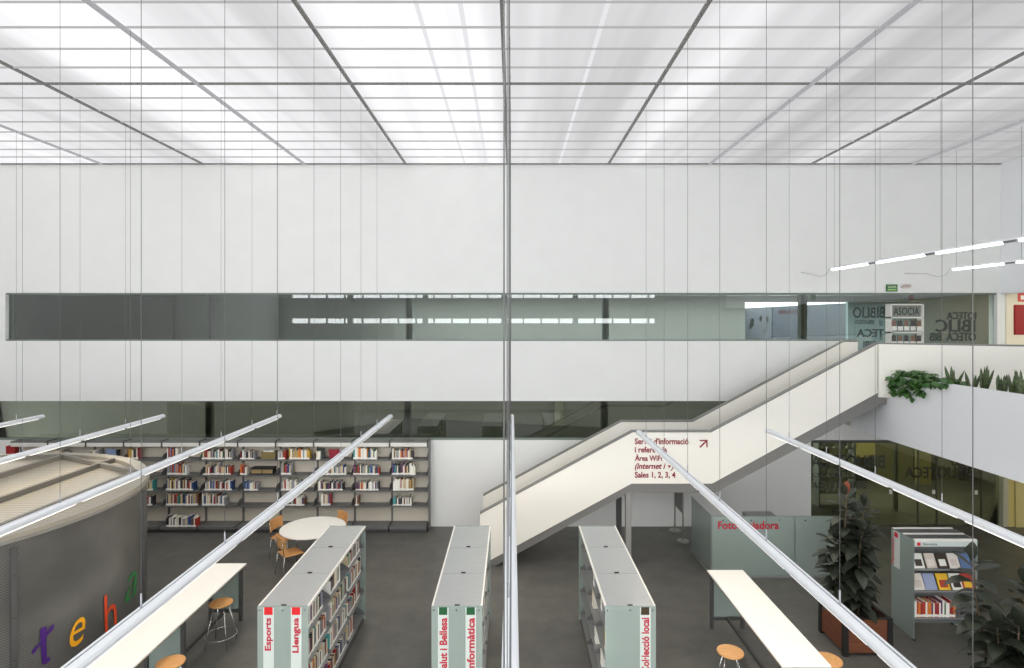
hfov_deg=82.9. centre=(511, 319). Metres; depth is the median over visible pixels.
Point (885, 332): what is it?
shelf
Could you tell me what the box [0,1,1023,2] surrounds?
trim
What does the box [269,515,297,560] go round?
chair
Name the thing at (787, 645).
table
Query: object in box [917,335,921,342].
leaflet
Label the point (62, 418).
window
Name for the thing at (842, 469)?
magazine
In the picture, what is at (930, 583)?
picture
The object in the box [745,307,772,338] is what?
wall
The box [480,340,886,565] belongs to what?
staircase
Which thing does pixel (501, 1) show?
trim
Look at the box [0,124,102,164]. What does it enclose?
trim
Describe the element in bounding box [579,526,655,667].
bookcase
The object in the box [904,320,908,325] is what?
picture
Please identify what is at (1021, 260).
tube light
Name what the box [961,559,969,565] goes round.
picture
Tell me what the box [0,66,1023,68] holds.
trim
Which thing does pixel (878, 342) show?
trim
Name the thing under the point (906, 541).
bookcase
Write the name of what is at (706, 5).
trim
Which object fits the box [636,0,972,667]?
linear pendant
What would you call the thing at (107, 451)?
book
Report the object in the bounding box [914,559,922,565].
picture
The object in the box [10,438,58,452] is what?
shelving unit
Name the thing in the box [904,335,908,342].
leaflet
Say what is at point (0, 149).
trim
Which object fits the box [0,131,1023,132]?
trim
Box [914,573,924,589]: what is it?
magazine
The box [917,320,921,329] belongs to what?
leaflet
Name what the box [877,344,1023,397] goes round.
wall
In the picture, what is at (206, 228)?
wall
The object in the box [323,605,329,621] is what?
book
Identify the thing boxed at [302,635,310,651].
book
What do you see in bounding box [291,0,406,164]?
trim
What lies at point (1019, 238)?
tube light
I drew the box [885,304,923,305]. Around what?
shelf
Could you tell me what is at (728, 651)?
bar stool
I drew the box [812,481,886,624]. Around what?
rubber plant
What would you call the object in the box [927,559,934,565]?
picture
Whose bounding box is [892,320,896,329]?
leaflet
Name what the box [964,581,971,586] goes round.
picture
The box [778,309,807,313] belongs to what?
wall sign
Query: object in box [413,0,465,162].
ceiling light
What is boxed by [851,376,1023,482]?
wall
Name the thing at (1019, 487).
door
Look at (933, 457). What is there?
trim
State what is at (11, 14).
ceiling
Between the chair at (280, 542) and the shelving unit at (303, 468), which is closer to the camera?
the chair at (280, 542)
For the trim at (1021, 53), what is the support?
attached to the wall at (206, 228)
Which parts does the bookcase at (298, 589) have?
panel, shelf, shelf, panel, edge trim, panel, shelf, shelf, panel, shelf, edge trim, panel, shelf, shelf, shelf, shelf, shelf, shelf, shelf, shelf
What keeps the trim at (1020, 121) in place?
attached to the wall at (206, 228)
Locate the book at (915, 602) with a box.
[914,600,916,616]
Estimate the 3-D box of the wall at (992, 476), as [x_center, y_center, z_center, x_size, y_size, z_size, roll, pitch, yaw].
[15.050,1.920,16.100,0.100,6.200,4.600,0,0,0]
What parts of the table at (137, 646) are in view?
leg, leg, foot rail, leg, leg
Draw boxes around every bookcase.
[257,526,365,667]
[431,526,490,667]
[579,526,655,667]
[891,527,977,640]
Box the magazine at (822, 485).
[821,483,825,491]
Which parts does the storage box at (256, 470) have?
lid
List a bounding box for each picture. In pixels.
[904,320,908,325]
[910,320,914,325]
[910,335,914,340]
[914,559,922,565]
[914,580,922,586]
[926,580,934,586]
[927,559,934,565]
[938,559,946,565]
[939,580,947,586]
[950,559,957,565]
[953,582,960,586]
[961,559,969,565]
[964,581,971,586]
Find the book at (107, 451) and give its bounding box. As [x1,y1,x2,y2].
[105,449,115,454]
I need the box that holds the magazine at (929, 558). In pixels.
[923,553,936,567]
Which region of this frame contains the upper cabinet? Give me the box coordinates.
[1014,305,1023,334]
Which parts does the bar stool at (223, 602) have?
leg, leg, seat, leg, leg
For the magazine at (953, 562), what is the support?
on the bookcase at (906, 541)
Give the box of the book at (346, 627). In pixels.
[343,625,347,639]
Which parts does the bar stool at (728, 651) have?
seat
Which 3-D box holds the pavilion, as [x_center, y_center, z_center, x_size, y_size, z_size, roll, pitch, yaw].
[-8.600,3.765,8.100,6.010,2.510,6.010,0,0,0]
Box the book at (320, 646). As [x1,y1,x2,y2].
[318,645,322,663]
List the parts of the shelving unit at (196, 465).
label rail, shelf, shelf, shelf, shelf, shelf, panel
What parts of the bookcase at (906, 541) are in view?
panel, rail, panel, rail, panel, shelf, shelf, rail, shelf, panel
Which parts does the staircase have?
handrail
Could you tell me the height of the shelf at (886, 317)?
0.035 m
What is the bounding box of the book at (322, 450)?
[316,448,324,457]
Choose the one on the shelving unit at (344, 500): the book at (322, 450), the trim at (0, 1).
the book at (322, 450)
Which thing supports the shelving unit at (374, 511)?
on the floor
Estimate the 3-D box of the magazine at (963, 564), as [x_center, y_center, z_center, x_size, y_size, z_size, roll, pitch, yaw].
[7.141,3.799,9.155,0.160,0.205,0.109,0,0,1]
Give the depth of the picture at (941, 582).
9.14 m
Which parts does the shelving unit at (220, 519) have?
label rail, shelf, shelf, shelf, shelf, shelf, panel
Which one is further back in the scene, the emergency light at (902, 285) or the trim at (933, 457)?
the trim at (933, 457)
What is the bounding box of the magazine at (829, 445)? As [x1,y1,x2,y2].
[827,443,832,447]
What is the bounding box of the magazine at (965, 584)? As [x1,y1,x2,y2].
[959,573,973,589]
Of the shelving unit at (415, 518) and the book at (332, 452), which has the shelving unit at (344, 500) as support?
the book at (332, 452)
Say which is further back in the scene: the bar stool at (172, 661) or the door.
the door
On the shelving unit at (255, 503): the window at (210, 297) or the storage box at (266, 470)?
the storage box at (266, 470)
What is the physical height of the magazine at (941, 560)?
0.205 m
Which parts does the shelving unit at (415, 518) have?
shelf, label rail, shelf, shelf, shelf, shelf, panel, panel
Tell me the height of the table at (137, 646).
0.907 m
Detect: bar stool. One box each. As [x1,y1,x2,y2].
[155,654,185,667]
[204,597,237,650]
[717,644,743,667]
[819,652,842,667]
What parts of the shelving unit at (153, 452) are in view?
label rail, shelf, panel, shelf, shelf, shelf, shelf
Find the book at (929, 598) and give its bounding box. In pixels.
[927,597,936,616]
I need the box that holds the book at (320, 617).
[318,616,322,635]
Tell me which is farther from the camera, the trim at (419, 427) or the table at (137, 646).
the trim at (419, 427)
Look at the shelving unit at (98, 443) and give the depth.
13.75 m
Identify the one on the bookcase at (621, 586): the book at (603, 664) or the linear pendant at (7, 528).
the book at (603, 664)
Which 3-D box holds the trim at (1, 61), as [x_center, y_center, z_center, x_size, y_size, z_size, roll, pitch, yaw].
[-7.500,-3.785,5.045,0.052,0.030,18.090,0,0,0]
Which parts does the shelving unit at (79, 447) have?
label rail, panel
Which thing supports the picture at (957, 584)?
attached to the magazine at (958, 585)
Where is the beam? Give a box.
[745,296,923,301]
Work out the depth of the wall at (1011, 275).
13.78 m
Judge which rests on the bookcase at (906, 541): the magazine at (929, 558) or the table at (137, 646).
the magazine at (929, 558)
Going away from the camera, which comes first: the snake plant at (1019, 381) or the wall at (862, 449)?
the snake plant at (1019, 381)
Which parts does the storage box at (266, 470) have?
lid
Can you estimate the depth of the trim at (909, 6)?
8.68 m
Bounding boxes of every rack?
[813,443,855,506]
[885,304,923,342]
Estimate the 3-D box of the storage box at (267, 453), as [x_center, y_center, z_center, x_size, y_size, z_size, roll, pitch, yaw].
[-5.806,3.210,13.900,0.340,0.200,0.200,0,0,0]
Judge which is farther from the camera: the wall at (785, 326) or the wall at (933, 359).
the wall at (785, 326)
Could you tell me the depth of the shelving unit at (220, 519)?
14.02 m
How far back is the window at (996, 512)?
14.19 m
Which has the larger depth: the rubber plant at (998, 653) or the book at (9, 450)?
the book at (9, 450)
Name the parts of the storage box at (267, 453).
lid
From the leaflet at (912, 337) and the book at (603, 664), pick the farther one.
the leaflet at (912, 337)
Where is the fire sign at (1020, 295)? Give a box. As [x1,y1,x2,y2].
[1018,293,1023,301]
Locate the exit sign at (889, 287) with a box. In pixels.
[886,284,897,290]
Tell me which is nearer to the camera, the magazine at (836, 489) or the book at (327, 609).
the book at (327, 609)
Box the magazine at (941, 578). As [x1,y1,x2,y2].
[934,573,950,589]
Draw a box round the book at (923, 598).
[921,597,930,616]
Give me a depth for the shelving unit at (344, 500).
14.05 m
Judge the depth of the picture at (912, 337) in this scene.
13.84 m
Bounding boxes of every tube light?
[801,236,1023,276]
[904,126,1023,276]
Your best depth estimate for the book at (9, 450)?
13.98 m
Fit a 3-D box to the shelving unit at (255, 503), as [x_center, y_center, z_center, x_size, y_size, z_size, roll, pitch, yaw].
[-6.036,3.940,13.845,0.908,2.160,0.450,0,0,0]
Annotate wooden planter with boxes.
[818,601,892,656]
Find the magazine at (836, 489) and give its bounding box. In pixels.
[834,483,838,491]
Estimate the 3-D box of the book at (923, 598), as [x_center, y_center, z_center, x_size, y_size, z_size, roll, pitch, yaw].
[6.555,4.541,9.176,0.035,0.239,0.176,0,0,0]
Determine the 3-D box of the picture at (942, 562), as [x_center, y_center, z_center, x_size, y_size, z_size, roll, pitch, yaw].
[6.780,3.820,9.135,0.106,0.099,0.002,0,-26,0]
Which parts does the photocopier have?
lid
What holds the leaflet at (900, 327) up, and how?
on the rack at (891, 310)
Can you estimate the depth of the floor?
10.69 m
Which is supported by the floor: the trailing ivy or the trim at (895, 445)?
the trim at (895, 445)
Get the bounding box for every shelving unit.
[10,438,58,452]
[48,438,95,452]
[86,438,132,456]
[124,438,169,532]
[159,438,206,532]
[198,438,243,532]
[236,438,281,532]
[274,438,318,532]
[314,438,355,525]
[352,438,392,532]
[389,438,430,532]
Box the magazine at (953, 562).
[945,553,960,567]
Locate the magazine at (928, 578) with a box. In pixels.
[921,573,937,589]
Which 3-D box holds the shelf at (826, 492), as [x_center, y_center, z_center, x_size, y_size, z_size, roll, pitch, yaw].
[8.750,4.660,15.740,0.920,0.020,0.280,0,0,0]
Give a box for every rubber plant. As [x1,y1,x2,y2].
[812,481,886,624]
[943,542,1023,667]
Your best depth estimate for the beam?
16.90 m
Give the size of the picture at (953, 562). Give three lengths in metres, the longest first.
0.106 x 0.099 x 0.002 m
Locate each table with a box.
[88,563,245,667]
[279,516,345,564]
[707,570,830,667]
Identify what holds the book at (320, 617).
on the bookcase at (298, 589)
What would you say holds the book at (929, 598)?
on the bookcase at (906, 541)
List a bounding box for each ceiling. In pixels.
[0,0,1023,162]
[53,295,988,295]
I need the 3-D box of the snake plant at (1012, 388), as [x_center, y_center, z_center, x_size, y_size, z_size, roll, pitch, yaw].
[7.858,1.010,9.079,0.295,0.419,0.163,0,0,-43]
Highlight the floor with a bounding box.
[136,480,1023,667]
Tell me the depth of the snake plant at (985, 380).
9.70 m
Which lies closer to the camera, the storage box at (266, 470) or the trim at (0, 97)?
the trim at (0, 97)
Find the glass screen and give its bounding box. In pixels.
[691,497,833,577]
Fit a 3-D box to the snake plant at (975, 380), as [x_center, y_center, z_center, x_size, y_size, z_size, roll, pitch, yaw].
[7.856,1.048,9.891,0.262,0.344,0.114,0,0,0]
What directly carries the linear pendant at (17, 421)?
hanging from the ceiling at (11, 14)
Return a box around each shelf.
[820,446,853,448]
[820,475,853,478]
[820,490,844,493]
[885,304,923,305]
[885,332,922,332]
[886,317,923,317]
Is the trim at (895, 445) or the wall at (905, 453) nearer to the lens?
the trim at (895, 445)
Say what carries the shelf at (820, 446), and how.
attached to the bookcase at (816, 492)
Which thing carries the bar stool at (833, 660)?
on the floor
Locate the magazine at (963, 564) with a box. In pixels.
[958,553,971,567]
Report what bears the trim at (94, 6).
attached to the wall at (206, 228)
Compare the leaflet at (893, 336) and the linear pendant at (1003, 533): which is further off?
the leaflet at (893, 336)
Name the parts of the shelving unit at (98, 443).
label rail, panel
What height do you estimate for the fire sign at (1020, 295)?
0.220 m
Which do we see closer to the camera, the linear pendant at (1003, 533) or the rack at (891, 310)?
the linear pendant at (1003, 533)
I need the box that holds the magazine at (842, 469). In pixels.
[841,468,845,476]
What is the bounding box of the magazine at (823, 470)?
[821,468,825,476]
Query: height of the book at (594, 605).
0.224 m
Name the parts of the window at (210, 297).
frame, frame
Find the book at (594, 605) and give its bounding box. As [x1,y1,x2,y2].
[592,593,597,608]
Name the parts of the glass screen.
rail, panel, corner post, rail, rail, corner post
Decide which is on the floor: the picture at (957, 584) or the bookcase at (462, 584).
the bookcase at (462, 584)
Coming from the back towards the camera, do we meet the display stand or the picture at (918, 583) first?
the display stand
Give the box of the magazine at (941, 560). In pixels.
[934,553,948,567]
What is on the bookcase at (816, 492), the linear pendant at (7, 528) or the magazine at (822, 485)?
the magazine at (822, 485)
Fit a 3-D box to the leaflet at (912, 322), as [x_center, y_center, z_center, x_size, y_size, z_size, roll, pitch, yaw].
[9.564,0.130,13.835,0.110,0.240,0.030,0,0,0]
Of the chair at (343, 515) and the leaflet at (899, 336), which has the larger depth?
the leaflet at (899, 336)
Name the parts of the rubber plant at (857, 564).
stem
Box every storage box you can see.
[251,466,263,474]
[261,449,278,458]
[262,466,275,474]
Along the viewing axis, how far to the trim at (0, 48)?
8.10 m
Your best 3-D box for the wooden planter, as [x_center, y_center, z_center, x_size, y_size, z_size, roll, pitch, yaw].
[5.310,4.735,9.000,0.730,0.570,0.730,0,0,0]
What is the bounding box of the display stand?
[669,493,688,543]
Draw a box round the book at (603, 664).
[601,649,613,666]
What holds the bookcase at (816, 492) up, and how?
on the floor
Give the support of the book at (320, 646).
on the bookcase at (298, 589)
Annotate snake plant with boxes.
[944,366,964,384]
[965,372,979,386]
[979,366,993,388]
[996,375,1008,391]
[1007,371,1017,392]
[1014,369,1023,393]
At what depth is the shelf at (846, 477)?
15.65 m
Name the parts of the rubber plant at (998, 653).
stem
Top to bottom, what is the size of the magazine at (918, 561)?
0.205 m
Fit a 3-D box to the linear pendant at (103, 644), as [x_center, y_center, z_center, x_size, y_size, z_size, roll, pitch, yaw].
[-2.570,-0.845,5.135,0.110,5.850,14.270,0,0,0]
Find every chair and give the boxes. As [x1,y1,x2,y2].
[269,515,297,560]
[275,533,303,577]
[337,509,347,524]
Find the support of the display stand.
on the floor
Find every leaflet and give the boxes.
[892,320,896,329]
[892,335,896,342]
[898,320,902,329]
[898,335,902,342]
[904,320,908,329]
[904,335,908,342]
[910,320,915,329]
[910,335,915,342]
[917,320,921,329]
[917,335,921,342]
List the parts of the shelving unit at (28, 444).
label rail, panel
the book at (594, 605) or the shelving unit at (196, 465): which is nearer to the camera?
the book at (594, 605)
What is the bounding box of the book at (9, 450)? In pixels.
[6,445,18,453]
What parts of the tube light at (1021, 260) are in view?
power cord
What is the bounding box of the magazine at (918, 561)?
[914,553,924,567]
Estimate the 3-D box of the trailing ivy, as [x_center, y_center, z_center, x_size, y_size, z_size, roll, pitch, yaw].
[7.778,1.278,10.973,0.617,0.603,1.732,0,0,0]
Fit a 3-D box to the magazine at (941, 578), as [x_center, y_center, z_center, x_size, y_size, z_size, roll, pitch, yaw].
[6.801,4.130,9.159,0.180,0.223,0.118,0,0,0]
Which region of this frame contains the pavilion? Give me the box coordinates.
[0,452,149,667]
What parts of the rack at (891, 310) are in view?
post, sign panel, post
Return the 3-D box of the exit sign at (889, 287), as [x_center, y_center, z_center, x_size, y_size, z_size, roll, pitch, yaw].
[9.219,-0.777,14.078,0.270,0.170,0.024,0,0,0]
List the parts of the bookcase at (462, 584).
panel, edge trim, shelf, shelf, panel, panel, panel, panel, shelf, shelf, shelf, shelf, shelf, shelf, edge trim, shelf, shelf, shelf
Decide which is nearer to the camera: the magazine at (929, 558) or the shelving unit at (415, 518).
the magazine at (929, 558)
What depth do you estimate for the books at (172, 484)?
13.77 m
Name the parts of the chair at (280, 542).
backrest, seat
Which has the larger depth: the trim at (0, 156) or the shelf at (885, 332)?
the shelf at (885, 332)
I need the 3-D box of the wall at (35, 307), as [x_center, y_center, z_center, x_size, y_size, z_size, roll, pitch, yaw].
[-13.150,0.420,15.675,0.100,2.300,2.650,0,0,0]
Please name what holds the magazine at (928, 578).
on the bookcase at (906, 541)
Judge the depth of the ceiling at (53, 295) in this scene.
16.57 m
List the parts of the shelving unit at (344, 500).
label rail, shelf, shelf, shelf, shelf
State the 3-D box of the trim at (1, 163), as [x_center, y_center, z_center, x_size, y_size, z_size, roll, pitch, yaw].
[-0.570,-3.787,14.070,24.860,0.024,0.048,0,0,0]
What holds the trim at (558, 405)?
attached to the window at (62, 418)
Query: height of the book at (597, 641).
0.200 m
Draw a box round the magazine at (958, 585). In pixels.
[947,573,962,589]
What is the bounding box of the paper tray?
[753,549,779,555]
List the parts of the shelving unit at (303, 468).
shelf, label rail, shelf, shelf, shelf, shelf, panel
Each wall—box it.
[0,165,1023,526]
[14,295,52,338]
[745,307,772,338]
[773,302,921,342]
[829,443,989,479]
[846,296,988,349]
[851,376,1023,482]
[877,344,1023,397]
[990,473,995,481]
[1000,156,1023,293]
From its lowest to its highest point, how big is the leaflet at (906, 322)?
0.240 m
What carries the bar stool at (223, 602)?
on the floor
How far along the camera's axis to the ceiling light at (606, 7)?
8.65 m
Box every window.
[6,293,995,346]
[9,401,725,436]
[811,440,1007,526]
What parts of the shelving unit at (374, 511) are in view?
shelf, shelf, shelf, shelf, shelf, label rail, panel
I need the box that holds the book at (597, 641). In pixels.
[595,628,599,643]
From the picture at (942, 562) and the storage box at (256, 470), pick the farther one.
the storage box at (256, 470)
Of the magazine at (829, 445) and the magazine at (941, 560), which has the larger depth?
the magazine at (829, 445)
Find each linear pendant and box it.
[0,29,281,536]
[0,71,165,463]
[0,132,44,426]
[60,0,392,667]
[501,0,518,667]
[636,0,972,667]
[765,68,1023,547]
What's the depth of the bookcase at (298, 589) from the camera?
7.53 m
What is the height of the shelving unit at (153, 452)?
2.160 m
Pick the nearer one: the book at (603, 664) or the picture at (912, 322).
the book at (603, 664)
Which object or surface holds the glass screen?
on the floor
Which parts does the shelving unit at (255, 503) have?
shelf, label rail, shelf, shelf, shelf, shelf, panel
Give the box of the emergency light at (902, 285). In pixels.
[900,284,911,287]
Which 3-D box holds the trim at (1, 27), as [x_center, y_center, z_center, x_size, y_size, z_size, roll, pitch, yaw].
[-0.570,-3.787,7.503,24.860,0.024,0.018,0,0,0]
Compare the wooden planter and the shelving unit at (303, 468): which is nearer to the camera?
the wooden planter
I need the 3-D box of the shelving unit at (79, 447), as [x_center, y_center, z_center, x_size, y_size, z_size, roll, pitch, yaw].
[-10.536,3.940,13.845,0.908,2.160,0.450,0,0,0]
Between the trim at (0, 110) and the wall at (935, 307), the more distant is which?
the wall at (935, 307)
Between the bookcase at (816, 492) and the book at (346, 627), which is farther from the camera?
the bookcase at (816, 492)
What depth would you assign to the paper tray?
11.84 m
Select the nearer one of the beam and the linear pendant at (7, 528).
the linear pendant at (7, 528)
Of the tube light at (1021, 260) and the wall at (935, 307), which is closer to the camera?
the tube light at (1021, 260)
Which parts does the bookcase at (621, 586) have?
shelf, shelf, shelf, shelf, shelf, edge trim, shelf, shelf, shelf, panel, shelf, shelf, shelf, panel, panel, panel, edge trim, shelf, shelf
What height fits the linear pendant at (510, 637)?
5.850 m
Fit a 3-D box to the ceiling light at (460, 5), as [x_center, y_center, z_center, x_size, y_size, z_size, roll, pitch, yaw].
[-0.620,-3.797,5.040,0.060,0.002,18.080,0,0,0]
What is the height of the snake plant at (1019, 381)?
0.463 m
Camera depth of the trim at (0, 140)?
12.27 m
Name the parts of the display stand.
panel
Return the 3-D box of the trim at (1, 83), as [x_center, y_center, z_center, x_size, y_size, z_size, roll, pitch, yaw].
[-0.570,-3.787,9.294,24.860,0.024,0.048,0,0,0]
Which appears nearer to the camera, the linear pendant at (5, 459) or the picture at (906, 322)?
the linear pendant at (5, 459)
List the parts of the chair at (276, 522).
backrest, seat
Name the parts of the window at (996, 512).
frame, pane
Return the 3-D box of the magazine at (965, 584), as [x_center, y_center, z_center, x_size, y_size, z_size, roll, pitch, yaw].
[7.181,4.130,9.159,0.180,0.223,0.118,0,0,1]
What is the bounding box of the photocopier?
[742,511,780,565]
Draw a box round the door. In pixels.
[1015,481,1023,526]
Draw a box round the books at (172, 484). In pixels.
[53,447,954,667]
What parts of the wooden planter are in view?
corner post, corner post, corner post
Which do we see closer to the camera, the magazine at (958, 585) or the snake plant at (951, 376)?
the magazine at (958, 585)
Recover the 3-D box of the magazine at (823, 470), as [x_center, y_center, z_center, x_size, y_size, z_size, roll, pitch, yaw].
[8.395,4.120,15.630,0.130,0.240,0.020,0,0,0]
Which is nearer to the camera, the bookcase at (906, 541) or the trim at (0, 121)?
the bookcase at (906, 541)
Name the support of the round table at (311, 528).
on the floor
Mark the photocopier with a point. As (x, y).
(751, 551)
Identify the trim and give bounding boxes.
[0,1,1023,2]
[0,26,1023,28]
[0,48,1023,49]
[0,60,203,164]
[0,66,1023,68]
[0,82,1023,84]
[0,97,1023,98]
[0,110,1023,110]
[0,121,1023,122]
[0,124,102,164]
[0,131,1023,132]
[0,140,1023,141]
[0,149,1023,149]
[0,156,1022,157]
[1,163,1001,164]
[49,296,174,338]
[82,0,305,164]
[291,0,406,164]
[313,418,599,436]
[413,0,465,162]
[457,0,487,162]
[500,0,506,164]
[554,401,562,425]
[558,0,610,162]
[607,0,712,164]
[708,0,921,164]
[810,51,1023,164]
[811,443,979,480]
[841,443,897,511]
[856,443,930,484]
[878,342,1023,346]
[911,119,1023,164]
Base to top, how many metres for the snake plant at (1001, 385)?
0.351 m
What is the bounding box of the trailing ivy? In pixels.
[885,370,965,402]
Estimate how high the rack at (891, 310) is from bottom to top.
1.955 m
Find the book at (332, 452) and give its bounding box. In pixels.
[329,449,339,458]
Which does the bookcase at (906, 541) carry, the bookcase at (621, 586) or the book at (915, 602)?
the book at (915, 602)

